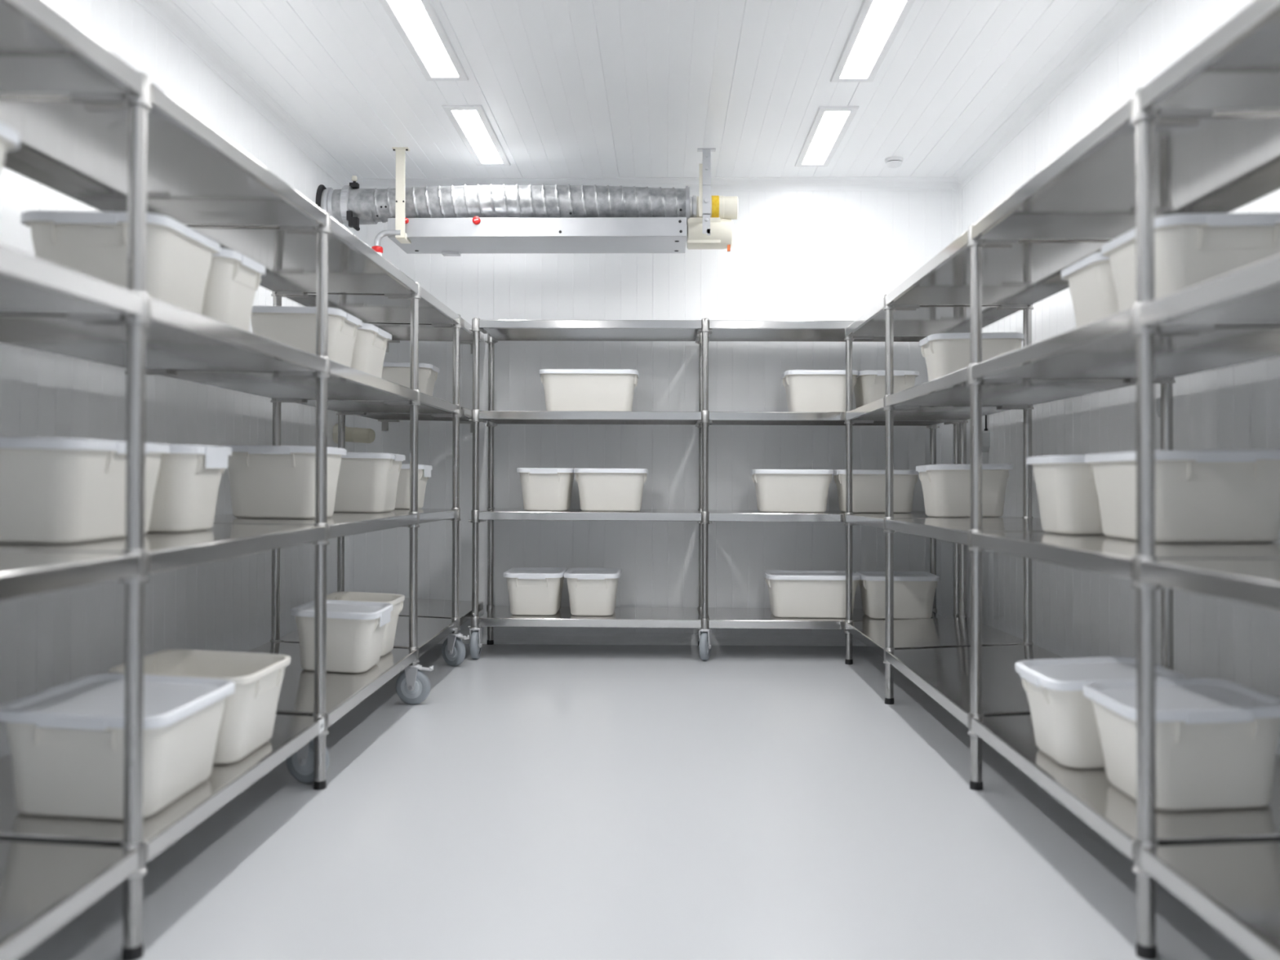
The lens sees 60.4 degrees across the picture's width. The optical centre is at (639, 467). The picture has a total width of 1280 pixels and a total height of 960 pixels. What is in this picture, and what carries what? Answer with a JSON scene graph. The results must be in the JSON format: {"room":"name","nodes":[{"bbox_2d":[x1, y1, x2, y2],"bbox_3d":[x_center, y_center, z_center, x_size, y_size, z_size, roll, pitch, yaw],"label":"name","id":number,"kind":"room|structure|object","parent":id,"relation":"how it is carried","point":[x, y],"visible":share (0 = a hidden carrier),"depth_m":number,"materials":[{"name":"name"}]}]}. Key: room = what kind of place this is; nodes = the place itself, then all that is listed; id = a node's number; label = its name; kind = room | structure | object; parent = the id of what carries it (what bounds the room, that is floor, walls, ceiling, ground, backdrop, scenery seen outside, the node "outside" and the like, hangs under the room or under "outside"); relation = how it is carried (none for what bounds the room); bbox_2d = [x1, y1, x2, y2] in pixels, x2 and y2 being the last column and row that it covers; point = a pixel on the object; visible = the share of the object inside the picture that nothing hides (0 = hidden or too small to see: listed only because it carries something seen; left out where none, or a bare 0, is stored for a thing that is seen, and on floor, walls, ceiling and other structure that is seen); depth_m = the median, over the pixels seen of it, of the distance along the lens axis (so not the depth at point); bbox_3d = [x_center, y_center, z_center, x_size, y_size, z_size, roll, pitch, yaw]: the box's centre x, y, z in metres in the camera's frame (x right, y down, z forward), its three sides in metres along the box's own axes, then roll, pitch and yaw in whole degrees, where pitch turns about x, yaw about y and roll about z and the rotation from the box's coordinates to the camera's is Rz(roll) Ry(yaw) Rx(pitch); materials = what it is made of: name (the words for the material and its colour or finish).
{"room":"walk-in cold room","nodes":[
{"label":"walk-in cold room","id":0,"kind":"room"},
{"bbox_2d":[0,0,345,757],"bbox_3d":[-1.964,-0.394,1.172,0.120,2.800,11.050,0,-1,1],"label":"wall","id":1,"kind":"structure","parent":0,"point":[51,639],"depth_m":4.17,"materials":[{"name":"white paint"}]},
{"bbox_2d":[134,0,352,187],"bbox_3d":[-1.870,-1.762,1.182,0.071,0.071,11.050,0,-1,1],"label":"trim","id":2,"kind":"structure","parent":1,"relation":"attached to","point":[167,13],"depth_m":4.93,"materials":[{"name":"white plastic"}]},
{"bbox_2d":[332,423,375,448],"bbox_3d":[-1.674,-0.186,6.512,0.257,0.143,0.296,0,-1,1],"label":"valve","id":3,"kind":"object","parent":1,"relation":"attached to","point":[363,435],"visible":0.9,"depth_m":6.39,"materials":[{"name":"beige plastic"}]},
{"bbox_2d":[17,644,1254,959],"bbox_3d":[-0.053,1.060,1.117,3.950,0.100,11.290,0,-1,1],"label":"floor","id":4,"kind":"structure","parent":0,"point":[540,802],"depth_m":3.04,"materials":[{"name":"grey"}]},
{"bbox_2d":[0,0,484,959],"bbox_3d":[-1.294,0.093,3.844,0.728,1.878,5.667,0,-1,1],"label":"shelving rack","id":5,"kind":"object","parent":4,"relation":"on","point":[94,130],"visible":0.9,"depth_m":2.87,"materials":[{"name":"silver metal"}]},
{"bbox_2d":[0,122,19,175],"bbox_3d":[-1.305,-0.492,1.819,0.365,0.239,0.416,1,-1,1],"label":"storage bin","id":6,"kind":"object","parent":5,"relation":"on","point":[9,137],"visible":1,"depth_m":1.96,"materials":[{"name":"beige plastic"}]},
{"bbox_2d":[0,436,169,543],"bbox_3d":[-1.419,0.052,2.683,0.368,0.239,0.495,1,0,1],"label":"storage bin","id":7,"kind":"object","parent":5,"relation":"on","point":[53,490],"visible":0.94,"depth_m":2.47,"materials":[{"name":"beige plastic"}]},
{"bbox_2d":[0,673,235,819],"bbox_3d":[-1.229,0.655,2.619,0.386,0.254,0.471,0,-1,1],"label":"storage bin","id":8,"kind":"object","parent":5,"relation":"on","point":[66,740],"visible":0.93,"depth_m":2.43,"materials":[{"name":"beige plastic"}]},
{"bbox_2d":[20,210,220,315],"bbox_3d":[-1.302,-0.484,2.781,0.360,0.239,0.391,1,0,1],"label":"storage bin","id":9,"kind":"object","parent":5,"relation":"on","point":[94,244],"visible":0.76,"depth_m":2.62,"materials":[{"name":"beige plastic"}]},
{"bbox_2d":[146,444,231,532],"bbox_3d":[-1.401,0.055,3.091,0.428,0.239,0.310,1,0,1],"label":"storage bin","id":10,"kind":"object","parent":5,"relation":"on","point":[186,489],"visible":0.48,"depth_m":2.98,"materials":[{"name":"beige plastic"}]},
{"bbox_2d":[107,648,290,764],"bbox_3d":[-1.213,0.660,3.058,0.386,0.253,0.387,0,-1,1],"label":"storage bin","id":11,"kind":"object","parent":5,"relation":"on","point":[249,713],"visible":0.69,"depth_m":3.08,"materials":[{"name":"beige plastic"}]},
{"bbox_2d":[200,247,266,331],"bbox_3d":[-1.323,-0.481,3.134,0.438,0.239,0.310,1,0,1],"label":"storage bin","id":12,"kind":"object","parent":5,"relation":"on","point":[233,278],"visible":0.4,"depth_m":3.04,"materials":[{"name":"beige plastic"}]},
{"bbox_2d":[220,444,346,518],"bbox_3d":[-1.328,0.054,4.110,0.393,0.263,0.336,1,-1,1],"label":"storage bin","id":13,"kind":"object","parent":5,"relation":"on","point":[266,482],"visible":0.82,"depth_m":3.97,"materials":[{"name":"beige plastic"}]},
{"bbox_2d":[250,306,362,367],"bbox_3d":[-1.285,-0.471,4.221,0.366,0.239,0.375,1,-1,1],"label":"storage bin","id":14,"kind":"object","parent":5,"relation":"on","point":[295,326],"visible":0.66,"depth_m":4.06,"materials":[{"name":"beige plastic"}]},
{"bbox_2d":[291,600,393,672],"bbox_3d":[-1.171,0.665,4.344,0.340,0.253,0.340,0,-1,1],"label":"storage bin","id":15,"kind":"object","parent":5,"relation":"on","point":[355,629],"visible":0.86,"depth_m":4.21,"materials":[{"name":"beige plastic"}]},
{"bbox_2d":[326,591,404,656],"bbox_3d":[-1.176,0.665,4.669,0.310,0.251,0.292,0,-1,1],"label":"storage bin","id":16,"kind":"object","parent":5,"relation":"on","point":[397,600],"visible":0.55,"depth_m":4.73,"materials":[{"name":"beige plastic"}]},
{"bbox_2d":[333,452,404,512],"bbox_3d":[-1.298,0.066,4.942,0.431,0.261,0.355,1,-1,1],"label":"storage bin","id":17,"kind":"object","parent":5,"relation":"on","point":[367,482],"visible":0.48,"depth_m":4.79,"materials":[{"name":"beige plastic"}]},
{"bbox_2d":[351,323,391,377],"bbox_3d":[-1.265,-0.467,4.633,0.368,0.239,0.400,1,-1,1],"label":"storage bin","id":18,"kind":"object","parent":5,"relation":"on","point":[370,347],"visible":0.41,"depth_m":4.52,"materials":[{"name":"beige plastic"}]},
{"bbox_2d":[381,362,439,395],"bbox_3d":[-1.350,-0.455,6.165,0.411,0.239,0.320,1,0,1],"label":"storage bin","id":19,"kind":"object","parent":5,"relation":"on","point":[398,373],"visible":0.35,"depth_m":6.03,"materials":[{"name":"beige plastic"}]},
{"bbox_2d":[394,463,432,509],"bbox_3d":[-1.272,0.096,5.627,0.374,0.226,0.335,1,-1,1],"label":"storage bin","id":20,"kind":"object","parent":5,"relation":"on","point":[402,496],"visible":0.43,"depth_m":5.49,"materials":[{"name":"beige plastic"}]},
{"bbox_2d":[467,317,959,660],"bbox_3d":[0.418,0.118,6.276,2.714,1.880,0.639,0,-1,1],"label":"shelving rack","id":21,"kind":"object","parent":4,"relation":"on","point":[704,618],"visible":0.73,"depth_m":6.04,"materials":[{"name":"silver metal"}]},
{"bbox_2d":[503,567,567,615],"bbox_3d":[-0.596,0.708,6.303,0.332,0.239,0.416,0,-1,1],"label":"storage bin","id":22,"kind":"object","parent":21,"relation":"on","point":[532,591],"visible":0.97,"depth_m":6.13,"materials":[{"name":"beige plastic"}]},
{"bbox_2d":[516,467,573,511],"bbox_3d":[-0.530,0.123,6.307,0.314,0.239,0.416,0,-1,1],"label":"storage bin","id":23,"kind":"object","parent":21,"relation":"on","point":[544,489],"visible":0.94,"depth_m":6.13,"materials":[{"name":"beige plastic"}]},
{"bbox_2d":[539,368,639,411],"bbox_3d":[-0.287,-0.428,6.267,0.557,0.236,0.330,0,-1,1],"label":"storage bin","id":24,"kind":"object","parent":21,"relation":"on","point":[565,389],"visible":0.88,"depth_m":6.13,"materials":[{"name":"beige plastic"}]},
{"bbox_2d":[564,567,622,616],"bbox_3d":[-0.266,0.710,6.296,0.313,0.239,0.416,0,-1,1],"label":"storage bin","id":25,"kind":"object","parent":21,"relation":"on","point":[592,591],"visible":1,"depth_m":6.12,"materials":[{"name":"beige plastic"}]},
{"bbox_2d":[573,468,648,511],"bbox_3d":[-0.163,0.125,6.259,0.417,0.239,0.330,0,-1,1],"label":"storage bin","id":26,"kind":"object","parent":21,"relation":"on","point":[599,489],"visible":1,"depth_m":6.12,"materials":[{"name":"beige plastic"}]},
{"bbox_2d":[751,469,833,512],"bbox_3d":[0.857,0.130,6.227,0.448,0.239,0.330,0,-1,1],"label":"storage bin","id":27,"kind":"object","parent":21,"relation":"on","point":[777,491],"visible":1,"depth_m":6.09,"materials":[{"name":"beige plastic"}]},
{"bbox_2d":[764,569,860,617],"bbox_3d":[0.969,0.716,6.229,0.517,0.239,0.350,0,-1,1],"label":"storage bin","id":28,"kind":"object","parent":21,"relation":"on","point":[792,593],"visible":0.8,"depth_m":6.08,"materials":[{"name":"beige plastic"}]},
{"bbox_2d":[781,369,858,412],"bbox_3d":[1.015,-0.421,6.239,0.410,0.236,0.330,0,-1,1],"label":"storage bin","id":29,"kind":"object","parent":21,"relation":"on","point":[806,390],"visible":0.72,"depth_m":6.10,"materials":[{"name":"beige plastic"}]},
{"bbox_2d":[833,469,919,512],"bbox_3d":[1.328,0.133,6.217,0.455,0.239,0.330,0,-1,1],"label":"storage bin","id":30,"kind":"object","parent":21,"relation":"on","point":[868,485],"visible":0.78,"depth_m":6.08,"materials":[{"name":"beige plastic"}]},
{"bbox_2d":[853,370,919,408],"bbox_3d":[1.389,-0.418,6.280,0.332,0.236,0.416,0,-1,1],"label":"storage bin","id":31,"kind":"object","parent":21,"relation":"on","point":[869,386],"visible":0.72,"depth_m":6.10,"materials":[{"name":"beige plastic"}]},
{"bbox_2d":[855,571,940,618],"bbox_3d":[1.447,0.718,6.199,0.426,0.239,0.350,0,-1,1],"label":"storage bin","id":32,"kind":"object","parent":21,"relation":"on","point":[913,591],"visible":0.94,"depth_m":6.05,"materials":[{"name":"beige plastic"}]},
{"bbox_2d":[844,0,1279,959],"bbox_3d":[1.389,0.122,3.475,0.685,1.826,4.973,0,-1,1],"label":"shelving rack","id":33,"kind":"object","parent":4,"relation":"on","point":[1202,135],"visible":0.86,"depth_m":2.90,"materials":[{"name":"silver metal"}]},
{"bbox_2d":[915,463,1013,517],"bbox_3d":[1.497,0.107,5.092,0.383,0.239,0.355,0,-1,1],"label":"storage bin","id":34,"kind":"object","parent":33,"relation":"on","point":[946,488],"visible":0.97,"depth_m":4.94,"materials":[{"name":"beige plastic"}]},
{"bbox_2d":[919,332,1023,381],"bbox_3d":[1.418,-0.441,4.717,0.400,0.239,0.285,0,-1,1],"label":"storage bin","id":35,"kind":"object","parent":33,"relation":"on","point":[944,353],"visible":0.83,"depth_m":4.60,"materials":[{"name":"beige plastic"}]},
{"bbox_2d":[1026,454,1104,534],"bbox_3d":[1.426,0.082,3.392,0.395,0.239,0.311,0,-1,1],"label":"storage bin","id":36,"kind":"object","parent":33,"relation":"on","point":[1066,487],"visible":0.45,"depth_m":3.28,"materials":[{"name":"beige plastic"}]},
{"bbox_2d":[1061,251,1119,327],"bbox_3d":[1.417,-0.457,3.062,0.400,0.239,0.331,0,-1,1],"label":"storage bin","id":37,"kind":"object","parent":33,"relation":"on","point":[1092,289],"visible":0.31,"depth_m":3.01,"materials":[{"name":"beige plastic"}]},
{"bbox_2d":[1015,656,1183,768],"bbox_3d":[1.241,0.663,2.993,0.364,0.252,0.340,0,-1,1],"label":"storage bin","id":38,"kind":"object","parent":33,"relation":"on","point":[1064,723],"visible":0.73,"depth_m":2.91,"materials":[{"name":"beige plastic"}]},
{"bbox_2d":[1083,677,1279,810],"bbox_3d":[1.295,0.657,2.629,0.368,0.253,0.361,0,-1,1],"label":"storage bin","id":39,"kind":"object","parent":33,"relation":"on","point":[1217,739],"visible":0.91,"depth_m":2.48,"materials":[{"name":"beige plastic"}]},
{"bbox_2d":[1084,449,1279,542],"bbox_3d":[1.498,0.077,3.016,0.423,0.239,0.433,0,-1,1],"label":"storage bin","id":40,"kind":"object","parent":33,"relation":"on","point":[1202,495],"visible":0.85,"depth_m":2.83,"materials":[{"name":"beige plastic"}]},
{"bbox_2d":[1101,212,1279,312],"bbox_3d":[1.375,-0.460,2.696,0.368,0.239,0.389,0,-1,1],"label":"storage bin","id":41,"kind":"object","parent":33,"relation":"on","point":[1191,250],"visible":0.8,"depth_m":2.53,"materials":[{"name":"beige plastic"}]},
{"bbox_2d":[171,0,1119,178],"bbox_3d":[-0.047,-1.850,1.143,3.950,0.120,11.290,0,-1,1],"label":"ceiling","id":42,"kind":"structure","parent":0,"point":[566,88],"depth_m":4.98,"materials":[{"name":"white"}]},
{"bbox_2d":[378,0,468,80],"bbox_3d":[-0.880,-1.757,4.469,0.192,0.012,1.005,0,-1,1],"label":"recessed light","id":43,"kind":"object","parent":42,"relation":"in","point":[417,23],"visible":1,"depth_m":4.49,"materials":[{"name":"white plastic"}]},
{"bbox_2d":[442,105,510,165],"bbox_3d":[-0.851,-1.745,5.824,0.192,0.012,1.005,0,-1,1],"label":"recessed light","id":44,"kind":"object","parent":42,"relation":"in","point":[472,123],"visible":1,"depth_m":5.75,"materials":[{"name":"white plastic"}]},
{"bbox_2d":[452,110,502,163],"bbox_3d":[-0.851,-1.744,5.824,0.115,0.005,0.904,0,-1,1],"label":"diffuser","id":45,"kind":"object","parent":44,"relation":"attached to","point":[472,125],"depth_m":5.78,"materials":[{"name":"white plastic"}]},
{"bbox_2d":[315,146,737,256],"bbox_3d":[-0.623,-1.476,6.232,2.338,0.538,0.497,0,-1,1],"label":"air conditioning unit","id":46,"kind":"object","parent":42,"relation":"hanging from","point":[452,220],"depth_m":6.07,"materials":[{"name":"silver metal"}]},
{"bbox_2d":[371,230,400,256],"bbox_3d":[-1.388,-1.074,6.012,0.161,0.452,0.062,0,-1,1],"label":"drain pipe","id":47,"kind":"object","parent":46,"relation":"attached to","point":[380,235],"visible":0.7,"depth_m":6.00,"materials":[{"name":"white plastic"}]},
{"bbox_2d":[697,148,715,235],"bbox_3d":[0.365,-1.507,6.042,0.100,0.475,0.072,0,-1,1],"label":"bracket","id":48,"kind":"object","parent":42,"relation":"hanging from","point":[704,169],"visible":1,"depth_m":6.02,"materials":[{"name":"silver metal"}]},
{"bbox_2d":[794,106,858,166],"bbox_3d":[0.976,-1.741,5.829,0.192,0.012,1.005,0,-1,1],"label":"recessed light","id":49,"kind":"object","parent":42,"relation":"in","point":[830,124],"visible":1,"depth_m":5.75,"materials":[{"name":"white plastic"}]},
{"bbox_2d":[802,111,848,164],"bbox_3d":[0.976,-1.740,5.829,0.115,0.005,0.904,0,-1,1],"label":"diffuser","id":50,"kind":"object","parent":49,"relation":"attached to","point":[829,127],"depth_m":5.78,"materials":[{"name":"white plastic"}]},
{"bbox_2d":[830,0,915,82],"bbox_3d":[0.946,-1.753,4.474,0.192,0.012,1.005,0,-1,1],"label":"recessed light","id":51,"kind":"object","parent":42,"relation":"in","point":[877,24],"visible":1,"depth_m":4.49,"materials":[{"name":"white plastic"}]},
{"bbox_2d":[884,156,902,168],"bbox_3d":[1.433,-1.718,6.206,0.100,0.045,0.100,0,-1,1],"label":"smoke detector","id":52,"kind":"object","parent":42,"relation":"attached to","point":[891,162],"visible":1,"depth_m":6.17,"materials":[{"name":"white plastic"}]},
{"bbox_2d":[354,191,951,633],"bbox_3d":[0.072,-0.339,6.713,3.950,2.800,0.120,0,-1,1],"label":"wall","id":53,"kind":"structure","parent":0,"point":[793,255],"depth_m":6.65,"materials":[{"name":"white"}]},
{"bbox_2d":[344,226,355,591],"bbox_3d":[-1.760,-0.343,6.669,0.056,2.800,0.056,0,-1,1],"label":"trim","id":54,"kind":"structure","parent":53,"relation":"attached to","point":[349,540],"depth_m":6.68,"materials":[{"name":"white"}]},
{"bbox_2d":[436,631,866,646],"bbox_3d":[0.067,1.029,6.609,3.710,0.071,0.071,0,-1,1],"label":"baseboard","id":55,"kind":"structure","parent":53,"relation":"attached to","point":[499,637],"depth_m":6.63,"materials":[{"name":"white"}]},
{"bbox_2d":[351,176,958,191],"bbox_3d":[0.073,-1.708,6.634,3.710,0.071,0.071,0,-1,1],"label":"trim","id":56,"kind":"structure","parent":53,"relation":"attached to","point":[889,183],"depth_m":6.64,"materials":[{"name":"white plastic"}]},
{"bbox_2d":[951,182,962,617],"bbox_3d":[1.901,-0.336,6.590,0.056,2.800,0.056,0,-1,1],"label":"trim","id":57,"kind":"structure","parent":53,"relation":"attached to","point":[957,194],"depth_m":6.61,"materials":[{"name":"white"}]},
{"bbox_2d":[962,0,1279,755],"bbox_3d":[1.865,-0.386,1.088,0.120,2.800,11.050,0,-1,1],"label":"wall","id":58,"kind":"structure","parent":0,"point":[1077,612],"depth_m":4.39,"materials":[{"name":"white paint"}]},
{"bbox_2d":[982,415,990,452],"bbox_3d":[1.892,-0.226,6.063,0.042,0.280,0.110,0,-1,1],"label":"wall sensor","id":59,"kind":"object","parent":58,"relation":"attached to","point":[985,434],"visible":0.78,"depth_m":6.01,"materials":[{"name":"grey plastic"}]},
{"bbox_2d":[951,0,1155,189],"bbox_3d":[1.776,-1.755,1.103,0.071,0.071,11.050,0,-1,1],"label":"trim","id":60,"kind":"structure","parent":58,"relation":"attached to","point":[1124,13],"depth_m":4.91,"materials":[{"name":"white plastic"}]},
{"bbox_2d":[1156,397,1160,417],"bbox_3d":[1.853,-0.308,3.894,0.025,0.256,0.066,0,-1,1],"label":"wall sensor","id":61,"kind":"object","parent":58,"relation":"attached to","point":[1158,399],"visible":0.12,"depth_m":3.90,"materials":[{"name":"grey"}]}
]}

